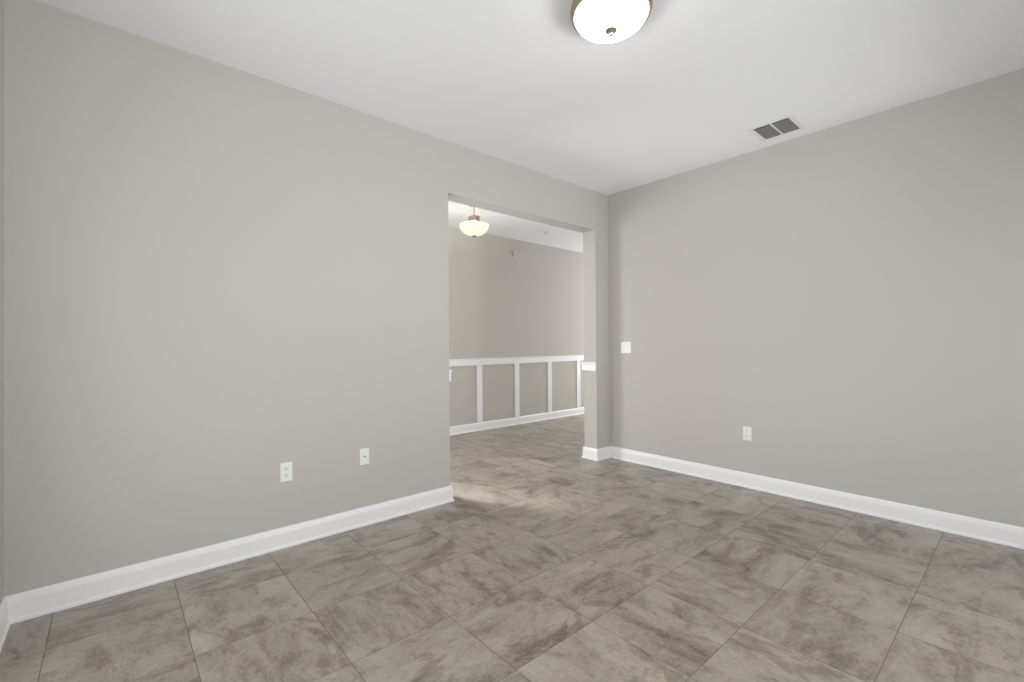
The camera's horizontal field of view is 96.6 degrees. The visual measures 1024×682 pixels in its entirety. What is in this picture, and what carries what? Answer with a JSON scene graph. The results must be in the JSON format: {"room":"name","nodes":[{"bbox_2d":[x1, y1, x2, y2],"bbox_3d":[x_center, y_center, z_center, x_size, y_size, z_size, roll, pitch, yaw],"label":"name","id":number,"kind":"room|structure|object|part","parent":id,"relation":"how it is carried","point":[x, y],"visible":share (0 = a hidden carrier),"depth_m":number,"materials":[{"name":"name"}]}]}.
{"room":"empty living room","nodes":[
{"label":"empty living room","id":0,"kind":"room"},
{"bbox_2d":[0,0,3,603],"bbox_3d":[-1.163,-0.173,0.671,0.150,2.774,3.379,0,-1,-41],"label":"wall","id":1,"kind":"structure","parent":0,"point":[1,1],"depth_m":1.96,"materials":[{"name":"grey paint"}]},
{"bbox_2d":[0,597,10,652],"bbox_3d":[-1.088,1.154,0.719,0.024,0.119,3.379,0,-1,-41],"label":"baseboard","id":2,"kind":"structure","parent":1,"relation":"attached to","point":[5,624],"depth_m":1.91,"materials":[{"name":"white paint"}]},
{"bbox_2d":[4,0,609,596],"bbox_3d":[0.402,-0.158,4.397,9.600,2.774,0.164,0,-1,-41],"label":"wall","id":3,"kind":"structure","parent":0,"point":[217,276],"depth_m":2.48,"materials":[{"name":"grey paint"}]},
{"bbox_2d":[5,485,454,623],"bbox_3d":[-1.388,1.171,2.811,2.330,0.119,0.212,0,-1,-41],"label":"baseboard","id":4,"kind":"structure","parent":3,"relation":"attached to","point":[38,602],"depth_m":2.44,"materials":[{"name":"white paint"}]},
{"bbox_2d":[280,461,292,481],"bbox_3d":[-1.352,0.784,2.733,0.069,0.114,0.008,0,-1,-41],"label":"wall outlet","id":5,"kind":"object","parent":3,"relation":"attached to","point":[286,469],"visible":1,"depth_m":2.73,"materials":[{"name":"white plastic"}]},
{"bbox_2d":[360,447,368,464],"bbox_3d":[-0.986,0.773,3.051,0.066,0.110,0.014,0,-1,-41],"label":"jack plate","id":6,"kind":"object","parent":3,"relation":"attached to","point":[364,452],"visible":1,"depth_m":3.05,"materials":[{"name":"white plastic"}]},
{"bbox_2d":[581,362,595,370],"bbox_3d":[2.398,0.263,6.156,4.279,0.088,0.187,0,-1,-41],"label":"trim","id":7,"kind":"structure","parent":3,"relation":"attached to","point":[587,366],"depth_m":4.74,"materials":[{"name":"white paint"}]},
{"bbox_2d":[582,446,610,460],"bbox_3d":[0.893,1.169,4.810,0.241,0.119,0.212,0,-1,-41],"label":"baseboard","id":8,"kind":"structure","parent":3,"relation":"attached to","point":[603,453],"depth_m":4.73,"materials":[{"name":"white paint"}]},
{"bbox_2d":[0,414,1023,681],"bbox_3d":[0.873,1.272,3.861,9.900,0.100,5.822,0,-1,-41],"label":"floor","id":9,"kind":"structure","parent":0,"point":[547,562],"depth_m":2.13,"materials":[{"name":"tile"}]},
{"bbox_2d":[448,226,583,426],"bbox_3d":[-1.006,-0.136,6.004,9.600,2.774,0.150,0,-1,-41],"label":"wall","id":10,"kind":"structure","parent":0,"point":[501,304],"depth_m":6.78,"materials":[{"name":"grey paint"}]},
{"bbox_2d":[477,365,482,422],"bbox_3d":[-0.452,0.737,6.370,0.088,0.804,0.012,0,-1,-41],"label":"trim","id":11,"kind":"structure","parent":10,"relation":"attached to","point":[479,367],"depth_m":6.36,"materials":[{"name":"white paint"}]},
{"bbox_2d":[449,355,583,365],"bbox_3d":[0.204,0.289,6.945,6.540,0.095,0.022,0,-1,-41],"label":"trim","id":12,"kind":"structure","parent":10,"relation":"attached to","point":[506,360],"depth_m":6.76,"materials":[{"name":"white paint"}]},
{"bbox_2d":[450,407,583,435],"bbox_3d":[0.212,1.193,6.937,6.540,0.112,0.024,0,-1,-41],"label":"baseboard","id":13,"kind":"structure","parent":10,"relation":"attached to","point":[467,428],"depth_m":6.76,"materials":[{"name":"white paint"}]},
{"bbox_2d":[514,363,519,416],"bbox_3d":[0.076,0.736,6.833,0.088,0.804,0.012,0,-1,-41],"label":"trim","id":14,"kind":"structure","parent":10,"relation":"attached to","point":[516,366],"depth_m":6.83,"materials":[{"name":"white paint"}]},
{"bbox_2d":[513,250,524,257],"bbox_3d":[0.107,-1.306,6.876,0.230,0.096,0.029,0,-1,-41],"label":"box","id":15,"kind":"object","parent":10,"relation":"attached to","point":[519,254],"visible":1,"depth_m":6.86,"materials":[{"name":"grey paint"}]},
{"bbox_2d":[547,362,551,411],"bbox_3d":[0.604,0.736,7.295,0.088,0.804,0.012,0,-1,-41],"label":"trim","id":16,"kind":"structure","parent":10,"relation":"attached to","point":[549,364],"depth_m":7.29,"materials":[{"name":"white paint"}]},
{"bbox_2d":[576,361,580,407],"bbox_3d":[1.131,0.735,7.757,0.088,0.804,0.012,0,-1,-41],"label":"trim","id":17,"kind":"structure","parent":10,"relation":"attached to","point":[577,362],"depth_m":7.75,"materials":[{"name":"white paint"}]},
{"bbox_2d":[36,0,1023,252],"bbox_3d":[0.852,-1.602,3.881,9.900,0.100,5.822,0,-1,-41],"label":"ceiling","id":18,"kind":"structure","parent":0,"point":[513,81],"depth_m":2.56,"materials":[{"name":"white paint"}]},
{"bbox_2d":[459,206,488,237],"bbox_3d":[-0.423,-1.343,5.099,0.332,0.382,0.332,0,-1,-41],"label":"pendant light","id":19,"kind":"object","parent":18,"relation":"hanging from","point":[473,227],"visible":0.91,"depth_m":5.01,"materials":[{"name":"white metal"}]},
{"bbox_3d":[-0.422,-1.239,5.098,0.332,0.127,0.332,0,-1,-41],"label":"lamp shade","id":20,"kind":"part","parent":19,"relation":"part of","materials":[{"name":"beige glass"}]},
{"bbox_2d":[540,230,548,233],"bbox_3d":[0.454,-1.512,6.362,0.136,0.036,0.136,0,-1,-41],"label":"smoke detector","id":21,"kind":"object","parent":18,"relation":"attached to","point":[541,231],"visible":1,"depth_m":6.32,"materials":[{"name":"white plastic"}]},
{"bbox_2d":[570,0,652,42],"bbox_3d":[0.453,-1.477,2.089,0.367,0.168,0.367,0,-1,-41],"label":"ceiling light","id":22,"kind":"object","parent":18,"relation":"attached to","point":[598,21],"visible":1,"depth_m":2.04,"materials":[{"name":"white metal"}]},
{"bbox_2d":[747,115,805,141],"bbox_3d":[1.945,-1.561,3.356,0.292,0.006,0.296,0,-1,-41],"label":"ceiling vent","id":23,"kind":"object","parent":18,"relation":"in","point":[788,124],"visible":1,"depth_m":3.35,"materials":[{"name":"white metal"}]},
{"bbox_2d":[608,68,1023,527],"bbox_3d":[2.198,-0.177,3.616,0.150,2.774,3.379,0,-1,-41],"label":"wall","id":24,"kind":"structure","parent":0,"point":[849,295],"depth_m":3.27,"materials":[{"name":"grey paint"}]},
{"bbox_2d":[621,342,630,352],"bbox_3d":[1.166,0.066,4.673,0.009,0.116,0.120,0,-1,-41],"label":"light switch","id":25,"kind":"object","parent":24,"relation":"attached to","point":[625,346],"visible":1,"depth_m":4.67,"materials":[{"name":"white plastic"}]},
{"bbox_2d":[743,426,751,440],"bbox_3d":[1.950,0.766,3.780,0.008,0.114,0.069,0,-1,-41],"label":"wall outlet","id":26,"kind":"object","parent":24,"relation":"attached to","point":[747,431],"visible":1,"depth_m":3.77,"materials":[{"name":"white plastic"}]},
{"bbox_2d":[610,446,1023,548],"bbox_3d":[2.142,1.151,3.549,0.024,0.119,3.379,0,-1,-41],"label":"baseboard","id":27,"kind":"structure","parent":24,"relation":"attached to","point":[990,531],"depth_m":3.26,"materials":[{"name":"white paint"}]}
]}

